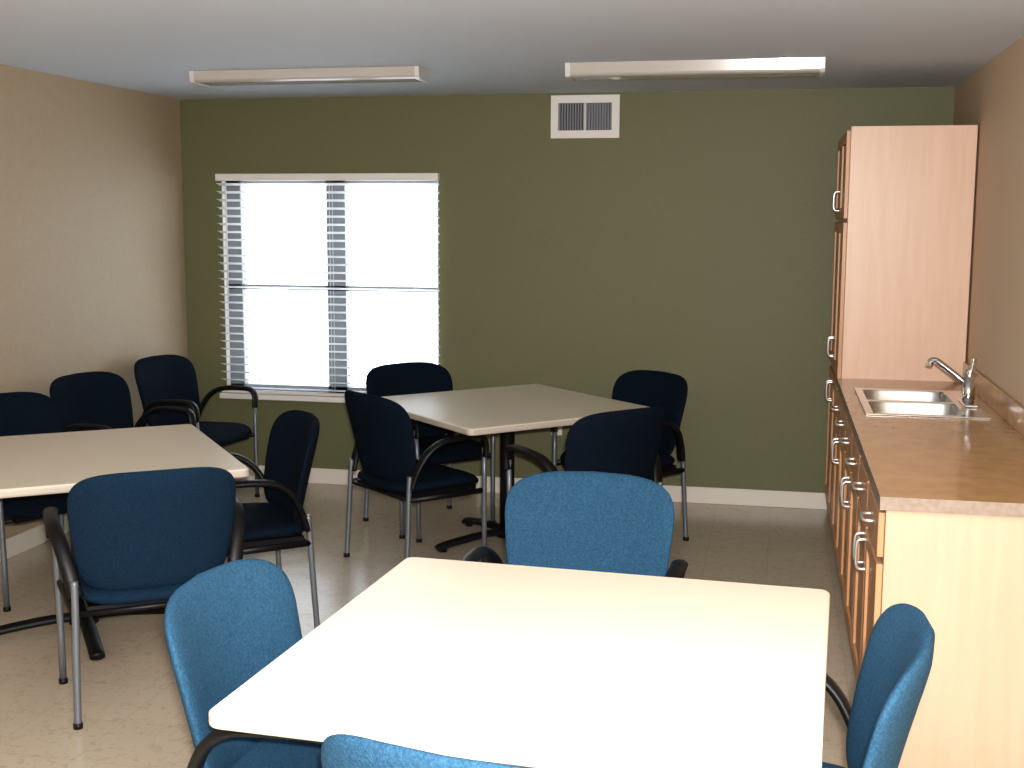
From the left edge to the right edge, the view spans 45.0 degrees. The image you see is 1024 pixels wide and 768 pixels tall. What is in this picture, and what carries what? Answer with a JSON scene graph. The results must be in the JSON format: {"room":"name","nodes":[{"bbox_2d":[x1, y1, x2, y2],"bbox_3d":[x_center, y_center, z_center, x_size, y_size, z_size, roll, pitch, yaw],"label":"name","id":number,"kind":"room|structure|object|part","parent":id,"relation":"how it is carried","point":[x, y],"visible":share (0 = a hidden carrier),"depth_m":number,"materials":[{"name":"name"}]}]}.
{"room":"common room","nodes":[
{"label":"common room","id":0,"kind":"room"},
{"bbox_2d":[0,64,187,538],"bbox_3d":[-3.091,-0.024,3.759,0.120,2.440,8.800,2,8,12],"label":"wall","id":1,"kind":"structure","parent":0,"point":[92,255],"depth_m":6.82,"materials":[{"name":"beige paint"}]},
{"bbox_2d":[0,514,68,561],"bbox_3d":[-3.032,1.138,3.896,0.014,0.100,8.786,2,8,12],"label":"baseboard","id":2,"kind":"structure","parent":1,"relation":"attached to","point":[19,543],"depth_m":6.37,"materials":[{"name":"beige wood"}]},
{"bbox_2d":[0,479,856,767],"bbox_3d":[-0.752,1.311,3.434,4.915,0.100,9.040,2,8,12],"label":"floor","id":3,"kind":"structure","parent":0,"point":[134,716],"depth_m":5.50,"materials":[{"name":"tile"}]},
{"bbox_2d":[0,392,68,611],"bbox_3d":[-2.222,0.504,5.713,0.573,0.878,0.684,6,10,37],"label":"chair","id":4,"kind":"object","parent":3,"relation":"on","point":[21,413],"visible":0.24,"depth_m":5.82,"materials":[{"name":"blue fabric"}]},
{"bbox_3d":[-2.384,0.269,5.806,0.164,0.438,0.558,6,10,37],"label":"backrest","id":5,"kind":"part","parent":4,"relation":"part of","materials":[{"name":"blue fabric"}]},
{"bbox_2d":[2,493,68,517],"bbox_3d":[-2.189,0.516,5.689,0.490,0.083,0.532,6,10,37],"label":"seat cushion","id":6,"kind":"object","parent":4,"relation":"on","point":[25,506],"depth_m":5.45,"materials":[{"name":"blue fabric"}]},
{"bbox_2d":[50,371,195,431],"bbox_3d":[-2.069,0.394,6.525,0.573,0.878,0.684,4,9,25],"label":"chair","id":7,"kind":"object","parent":3,"relation":"on","point":[95,400],"visible":0.38,"depth_m":6.63,"materials":[{"name":"blue fabric"}]},
{"bbox_3d":[-2.253,0.164,6.581,0.164,0.438,0.558,4,9,25],"label":"backrest","id":8,"kind":"part","parent":7,"relation":"part of","materials":[{"name":"blue fabric"}]},
{"bbox_2d":[0,424,248,660],"bbox_3d":[-1.784,0.655,5.116,1.155,0.740,1.155,-3,9,-25],"label":"pedestal table","id":9,"kind":"object","parent":3,"relation":"on","point":[48,463],"visible":0.59,"depth_m":5.03,"materials":[{"name":"beige laminate"}]},
{"bbox_2d":[43,467,245,729],"bbox_3d":[-1.289,0.685,4.402,0.684,0.878,0.573,-3,8,-24],"label":"chair","id":10,"kind":"object","parent":3,"relation":"on","point":[137,538],"visible":0.82,"depth_m":4.16,"materials":[{"name":"blue fabric"}]},
{"bbox_2d":[77,570,182,604],"bbox_3d":[-1.306,0.689,4.441,0.532,0.083,0.490,-3,8,-24],"label":"seat cushion","id":11,"kind":"object","parent":10,"relation":"on","point":[152,590],"depth_m":4.19,"materials":[{"name":"blue fabric"}]},
{"bbox_3d":[-1.205,0.493,4.187,0.558,0.438,0.164,-3,8,-24],"label":"backrest","id":12,"kind":"part","parent":10,"relation":"part of","materials":[{"name":"blue fabric"}]},
{"bbox_2d":[134,355,259,496],"bbox_3d":[-1.896,0.282,7.358,0.573,0.878,0.684,3,8,21],"label":"chair","id":13,"kind":"object","parent":3,"relation":"on","point":[161,380],"visible":0.65,"depth_m":7.41,"materials":[{"name":"blue fabric"}]},
{"bbox_3d":[-2.086,0.053,7.401,0.164,0.438,0.558,3,8,21],"label":"backrest","id":14,"kind":"part","parent":13,"relation":"part of","materials":[{"name":"blue fabric"}]},
{"bbox_2d":[179,421,251,445],"bbox_3d":[-1.857,0.293,7.344,0.490,0.083,0.532,3,8,21],"label":"seat cushion","id":15,"kind":"object","parent":13,"relation":"on","point":[222,433],"depth_m":7.32,"materials":[{"name":"blue fabric"}]},
{"bbox_2d":[164,559,322,767],"bbox_3d":[-0.473,0.893,2.896,0.573,0.878,0.684,2,8,16],"label":"chair","id":16,"kind":"object","parent":3,"relation":"on","point":[231,620],"visible":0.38,"depth_m":2.89,"materials":[{"name":"blue fabric"}]},
{"bbox_2d":[232,738,321,767],"bbox_3d":[-0.433,0.903,2.886,0.490,0.083,0.532,2,8,16],"label":"seat cushion","id":17,"kind":"object","parent":16,"relation":"on","point":[254,752],"depth_m":2.89,"materials":[{"name":"blue fabric"}]},
{"bbox_2d":[227,410,319,628],"bbox_3d":[-1.106,0.575,5.222,0.573,0.878,0.684,-4,9,-26],"label":"chair","id":18,"kind":"object","parent":3,"relation":"on","point":[276,525],"visible":0.65,"depth_m":5.12,"materials":[{"name":"blue fabric"}]},
{"bbox_2d":[242,502,303,541],"bbox_3d":[-1.143,0.586,5.205,0.490,0.083,0.532,-4,9,-26],"label":"seat cushion","id":19,"kind":"object","parent":18,"relation":"on","point":[270,521],"depth_m":5.08,"materials":[{"name":"blue fabric"}]},
{"bbox_3d":[-0.921,0.346,5.281,0.164,0.438,0.558,-4,9,-26],"label":"backrest","id":20,"kind":"part","parent":18,"relation":"part of","materials":[{"name":"blue fabric"}]},
{"bbox_2d":[344,390,488,562],"bbox_3d":[-0.507,0.454,6.130,0.573,0.878,0.684,-6,10,-38],"label":"chair","id":21,"kind":"object","parent":3,"relation":"on","point":[386,446],"visible":0.97,"depth_m":5.93,"materials":[{"name":"blue fabric"}]},
{"bbox_3d":[-0.667,0.253,5.976,0.164,0.438,0.558,-6,10,-38],"label":"backrest","id":22,"kind":"part","parent":21,"relation":"part of","materials":[{"name":"blue fabric"}]},
{"bbox_2d":[358,459,478,492],"bbox_3d":[-0.474,0.460,6.157,0.490,0.083,0.532,-6,10,-38],"label":"seat cushion","id":23,"kind":"object","parent":21,"relation":"on","point":[434,477],"depth_m":5.99,"materials":[{"name":"blue fabric"}]},
{"bbox_2d":[321,734,525,767],"bbox_3d":[-0.006,0.983,2.248,0.684,0.878,0.573,3,8,22],"label":"chair","id":24,"kind":"object","parent":3,"relation":"on","point":[337,750],"visible":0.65,"depth_m":1.99,"materials":[{"name":"blue fabric"}]},
{"bbox_2d":[363,362,495,538],"bbox_3d":[-0.484,0.344,6.944,0.684,0.878,0.573,-5,9,-34],"label":"chair","id":25,"kind":"object","parent":3,"relation":"on","point":[394,379],"visible":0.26,"depth_m":7.00,"materials":[{"name":"blue fabric"}]},
{"bbox_3d":[-0.598,0.103,7.082,0.558,0.438,0.164,-5,9,-34],"label":"backrest","id":26,"kind":"part","parent":25,"relation":"part of","materials":[{"name":"blue fabric"}]},
{"bbox_2d":[419,435,480,462],"bbox_3d":[-0.461,0.357,6.911,0.532,0.083,0.490,-5,9,-34],"label":"seat cushion","id":27,"kind":"object","parent":25,"relation":"on","point":[465,450],"depth_m":6.79,"materials":[{"name":"blue fabric"}]},
{"bbox_2d":[383,384,647,552],"bbox_3d":[-0.025,0.470,6.538,1.150,0.740,1.150,-5,9,-33],"label":"pedestal table","id":28,"kind":"object","parent":3,"relation":"on","point":[505,410],"visible":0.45,"depth_m":6.41,"materials":[{"name":"beige laminate"}]},
{"bbox_2d":[208,557,829,767],"bbox_3d":[0.114,0.963,2.906,1.185,0.740,1.185,2,8,15],"label":"pedestal table","id":29,"kind":"object","parent":3,"relation":"on","point":[516,665],"visible":0.99,"depth_m":2.67,"materials":[{"name":"beige laminate"}]},
{"bbox_2d":[461,471,687,577],"bbox_3d":[0.208,0.760,3.898,0.684,0.878,0.573,2,8,13],"label":"chair","id":30,"kind":"object","parent":3,"relation":"on","point":[574,520],"visible":0.32,"depth_m":4.06,"materials":[{"name":"blue fabric"}]},
{"bbox_2d":[503,407,664,563],"bbox_3d":[0.367,0.514,5.720,0.684,0.878,0.573,-5,9,-35],"label":"chair","id":31,"kind":"object","parent":3,"relation":"on","point":[627,441],"visible":0.47,"depth_m":5.46,"materials":[{"name":"blue fabric"}]},
{"bbox_3d":[0.485,0.319,5.524,0.558,0.438,0.164,-5,9,-35],"label":"backrest","id":32,"kind":"part","parent":31,"relation":"part of","materials":[{"name":"blue fabric"}]},
{"bbox_2d":[551,370,688,540],"bbox_3d":[0.603,0.388,6.654,0.573,0.878,0.684,-6,10,-38],"label":"chair","id":33,"kind":"object","parent":3,"relation":"on","point":[667,391],"visible":0.29,"depth_m":6.63,"materials":[{"name":"blue fabric"}]},
{"bbox_2d":[560,452,674,466],"bbox_3d":[0.570,0.400,6.630,0.490,0.083,0.532,-6,10,-38],"label":"seat cushion","id":34,"kind":"object","parent":33,"relation":"on","point":[666,460],"depth_m":6.56,"materials":[{"name":"blue fabric"}]},
{"bbox_3d":[0.765,0.154,6.750,0.164,0.438,0.558,-6,10,-38],"label":"backrest","id":35,"kind":"part","parent":33,"relation":"part of","materials":[{"name":"blue fabric"}]},
{"bbox_2d":[822,603,934,767],"bbox_3d":[0.595,0.926,2.683,0.573,0.878,0.684,2,8,15],"label":"chair","id":36,"kind":"object","parent":3,"relation":"on","point":[896,666],"visible":0.6,"depth_m":2.66,"materials":[{"name":"blue fabric"}]},
{"bbox_2d":[822,762,845,767],"bbox_3d":[0.554,0.933,2.695,0.490,0.083,0.532,2,8,15],"label":"seat cushion","id":37,"kind":"object","parent":36,"relation":"on","point":[824,764],"depth_m":2.85,"materials":[{"name":"blue fabric"}]},
{"bbox_2d":[824,125,977,526],"bbox_3d":[2.028,-0.254,6.652,0.648,2.160,0.988,2,8,12],"label":"pantry cabinet","id":38,"kind":"object","parent":3,"relation":"on","point":[904,208],"visible":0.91,"depth_m":6.11,"materials":[{"name":"brown wood"}]},
{"bbox_3d":[1.804,0.294,7.014,0.019,0.745,0.476,2,8,12],"label":"cabinet door","id":39,"kind":"part","parent":38,"relation":"part of","materials":[{"name":"brown wood"}]},
{"bbox_3d":[1.703,0.357,6.545,0.019,0.745,0.476,2,8,12],"label":"cabinet door","id":40,"kind":"part","parent":38,"relation":"part of","materials":[{"name":"brown wood"}]},
{"bbox_3d":[1.807,-0.506,6.905,0.019,0.790,0.476,2,8,12],"label":"cabinet door","id":41,"kind":"part","parent":38,"relation":"part of","materials":[{"name":"brown wood"}]},
{"bbox_3d":[1.810,-1.130,6.821,0.019,0.430,0.476,2,8,12],"label":"cabinet door","id":42,"kind":"part","parent":38,"relation":"part of","materials":[{"name":"brown wood"}]},
{"bbox_3d":[1.706,-0.443,6.436,0.019,0.790,0.476,2,8,12],"label":"cabinet door","id":43,"kind":"part","parent":38,"relation":"part of","materials":[{"name":"brown wood"}]},
{"bbox_3d":[1.708,-1.067,6.351,0.019,0.430,0.476,2,8,12],"label":"cabinet door","id":44,"kind":"part","parent":38,"relation":"part of","materials":[{"name":"brown wood"}]},
{"bbox_2d":[830,389,1023,767],"bbox_3d":[1.642,0.628,4.941,0.656,0.870,2.720,2,8,12],"label":"base cabinet","id":45,"kind":"object","parent":3,"relation":"on","point":[965,573],"visible":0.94,"depth_m":3.63,"materials":[{"name":"brown wood"}]},
{"bbox_3d":[1.604,0.498,6.101,0.019,0.585,0.429,2,8,12],"label":"cabinet door","id":46,"kind":"part","parent":45,"relation":"part of","materials":[{"name":"brown wood"}]},
{"bbox_3d":[1.606,0.121,6.050,0.019,0.135,0.429,2,8,12],"label":"drawer","id":47,"kind":"part","parent":45,"relation":"part of","materials":[{"name":"brown wood"}]},
{"bbox_3d":[1.510,0.557,5.662,0.019,0.585,0.429,2,8,12],"label":"cabinet door","id":48,"kind":"part","parent":45,"relation":"part of","materials":[{"name":"brown wood"}]},
{"bbox_3d":[1.511,0.181,5.611,0.019,0.135,0.429,2,8,12],"label":"drawer","id":49,"kind":"part","parent":45,"relation":"part of","materials":[{"name":"brown wood"}]},
{"bbox_3d":[1.415,0.616,5.223,0.019,0.585,0.429,2,8,12],"label":"cabinet door","id":50,"kind":"part","parent":45,"relation":"part of","materials":[{"name":"brown wood"}]},
{"bbox_3d":[1.416,0.240,5.171,0.019,0.135,0.429,2,8,12],"label":"drawer","id":51,"kind":"part","parent":45,"relation":"part of","materials":[{"name":"brown wood"}]},
{"bbox_3d":[1.320,0.675,4.783,0.019,0.585,0.429,2,8,12],"label":"cabinet door","id":52,"kind":"part","parent":45,"relation":"part of","materials":[{"name":"brown wood"}]},
{"bbox_3d":[1.322,0.299,4.732,0.019,0.135,0.429,2,8,12],"label":"drawer","id":53,"kind":"part","parent":45,"relation":"part of","materials":[{"name":"brown wood"}]},
{"bbox_3d":[1.225,0.735,4.344,0.019,0.585,0.429,2,8,12],"label":"cabinet door","id":54,"kind":"part","parent":45,"relation":"part of","materials":[{"name":"brown wood"}]},
{"bbox_3d":[1.227,0.358,4.293,0.019,0.135,0.429,2,8,12],"label":"drawer","id":55,"kind":"part","parent":45,"relation":"part of","materials":[{"name":"brown wood"}]},
{"bbox_3d":[1.131,0.794,3.904,0.019,0.585,0.429,2,8,12],"label":"cabinet door","id":56,"kind":"part","parent":45,"relation":"part of","materials":[{"name":"brown wood"}]},
{"bbox_3d":[1.132,0.417,3.853,0.019,0.135,0.429,2,8,12],"label":"drawer","id":57,"kind":"part","parent":45,"relation":"part of","materials":[{"name":"brown wood"}]},
{"bbox_2d":[837,362,1023,516],"bbox_3d":[1.661,0.129,4.859,0.619,0.140,2.739,2,8,12],"label":"countertop","id":58,"kind":"structure","parent":45,"relation":"on","point":[967,466],"depth_m":4.28,"materials":[{"name":"brown laminate"}]},
{"bbox_2d":[854,388,990,418],"bbox_3d":[1.776,0.161,5.438,0.487,0.170,0.800,2,8,12],"label":"sink","id":59,"kind":"object","parent":58,"relation":"in","point":[874,401],"visible":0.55,"depth_m":5.43,"materials":[{"name":"silver metal"}]},
{"bbox_2d":[926,357,978,407],"bbox_3d":[1.902,-0.015,5.356,0.201,0.202,0.220,2,8,12],"label":"kitchen faucet","id":60,"kind":"object","parent":58,"relation":"on","point":[967,381],"visible":1,"depth_m":5.33,"materials":[{"name":"silver metal"}]},
{"bbox_2d":[0,0,1023,98],"bbox_3d":[-0.741,-1.206,3.093,4.915,0.100,9.040,2,8,12],"label":"ceiling","id":61,"kind":"structure","parent":0,"point":[467,47],"depth_m":5.13,"materials":[{"name":"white paint"}]},
{"bbox_2d":[189,66,429,86],"bbox_3d":[-1.029,-1.557,6.275,1.215,0.061,0.208,2,8,12],"label":"ceiling light fixture","id":62,"kind":"object","parent":61,"relation":"attached to","point":[399,73],"depth_m":6.20,"materials":[{"name":"white plastic"}]},
{"bbox_2d":[565,57,824,80],"bbox_3d":[0.863,-1.491,5.876,1.205,0.069,0.208,2,8,12],"label":"ceiling light fixture","id":63,"kind":"object","parent":61,"relation":"attached to","point":[812,66],"depth_m":5.80,"materials":[{"name":"white plastic"}]},
{"bbox_2d":[180,86,954,492],"bbox_3d":[0.186,-0.529,7.586,4.915,2.440,0.120,2,8,12],"label":"wall","id":64,"kind":"structure","parent":0,"point":[695,243],"depth_m":7.41,"materials":[{"name":"green paint"}]},
{"bbox_2d":[220,392,344,402],"bbox_3d":[-1.155,0.092,7.894,1.485,0.036,0.105,2,8,12],"label":"window sill","id":65,"kind":"structure","parent":64,"relation":"attached to","point":[308,398],"depth_m":7.90,"materials":[{"name":"white"}]},
{"bbox_2d":[221,181,438,393],"bbox_3d":[-1.140,-0.615,7.855,1.427,1.376,0.110,2,8,12],"label":"window","id":66,"kind":"structure","parent":64,"relation":"in","point":[340,371],"depth_m":7.91,"materials":[{"name":"grey plastic"}]},
{"bbox_2d":[215,173,439,396],"bbox_3d":[-1.160,-0.615,7.763,1.455,1.393,0.068,2,8,12],"label":"blind","id":67,"kind":"object","parent":66,"relation":"attached to","point":[284,176],"visible":0.89,"depth_m":7.75,"materials":[{"name":"white plastic"}]},
{"bbox_3d":[-1.161,0.066,7.862,1.449,0.016,0.044,2,8,12],"label":"rail","id":68,"kind":"part","parent":67,"relation":"part of","materials":[{"name":"white"}]},
{"bbox_2d":[234,465,827,509],"bbox_3d":[-0.100,0.630,7.735,4.130,0.100,0.014,2,8,12],"label":"baseboard","id":69,"kind":"structure","parent":64,"relation":"attached to","point":[707,495],"depth_m":7.44,"materials":[{"name":"beige"}]},
{"bbox_2d":[551,426,561,434],"bbox_3d":[0.274,0.258,7.606,0.070,0.115,0.010,2,8,12],"label":"wall outlet","id":70,"kind":"object","parent":64,"relation":"attached to","point":[559,432],"visible":0.24,"depth_m":7.60,"materials":[{"name":"white plastic"}]},
{"bbox_2d":[551,94,619,138],"bbox_3d":[0.433,-1.582,7.321,0.410,0.250,0.013,2,8,12],"label":"air vent","id":71,"kind":"object","parent":64,"relation":"in","point":[572,116],"visible":1,"depth_m":7.32,"materials":[{"name":"white metal"}]},
{"bbox_2d":[953,35,1023,404],"bbox_3d":[1.598,0.130,2.768,0.120,2.440,8.800,2,8,12],"label":"wall","id":72,"kind":"structure","parent":0,"point":[991,98],"depth_m":5.39,"materials":[{"name":"beige paint"}]},
{"bbox_2d":[962,362,1023,436],"bbox_3d":[1.954,0.119,4.795,0.020,0.100,2.739,2,8,12],"label":"backsplash","id":73,"kind":"structure","parent":72,"relation":"attached to","point":[1011,410],"depth_m":5.10,"materials":[{"name":"brown laminate"}]}
]}

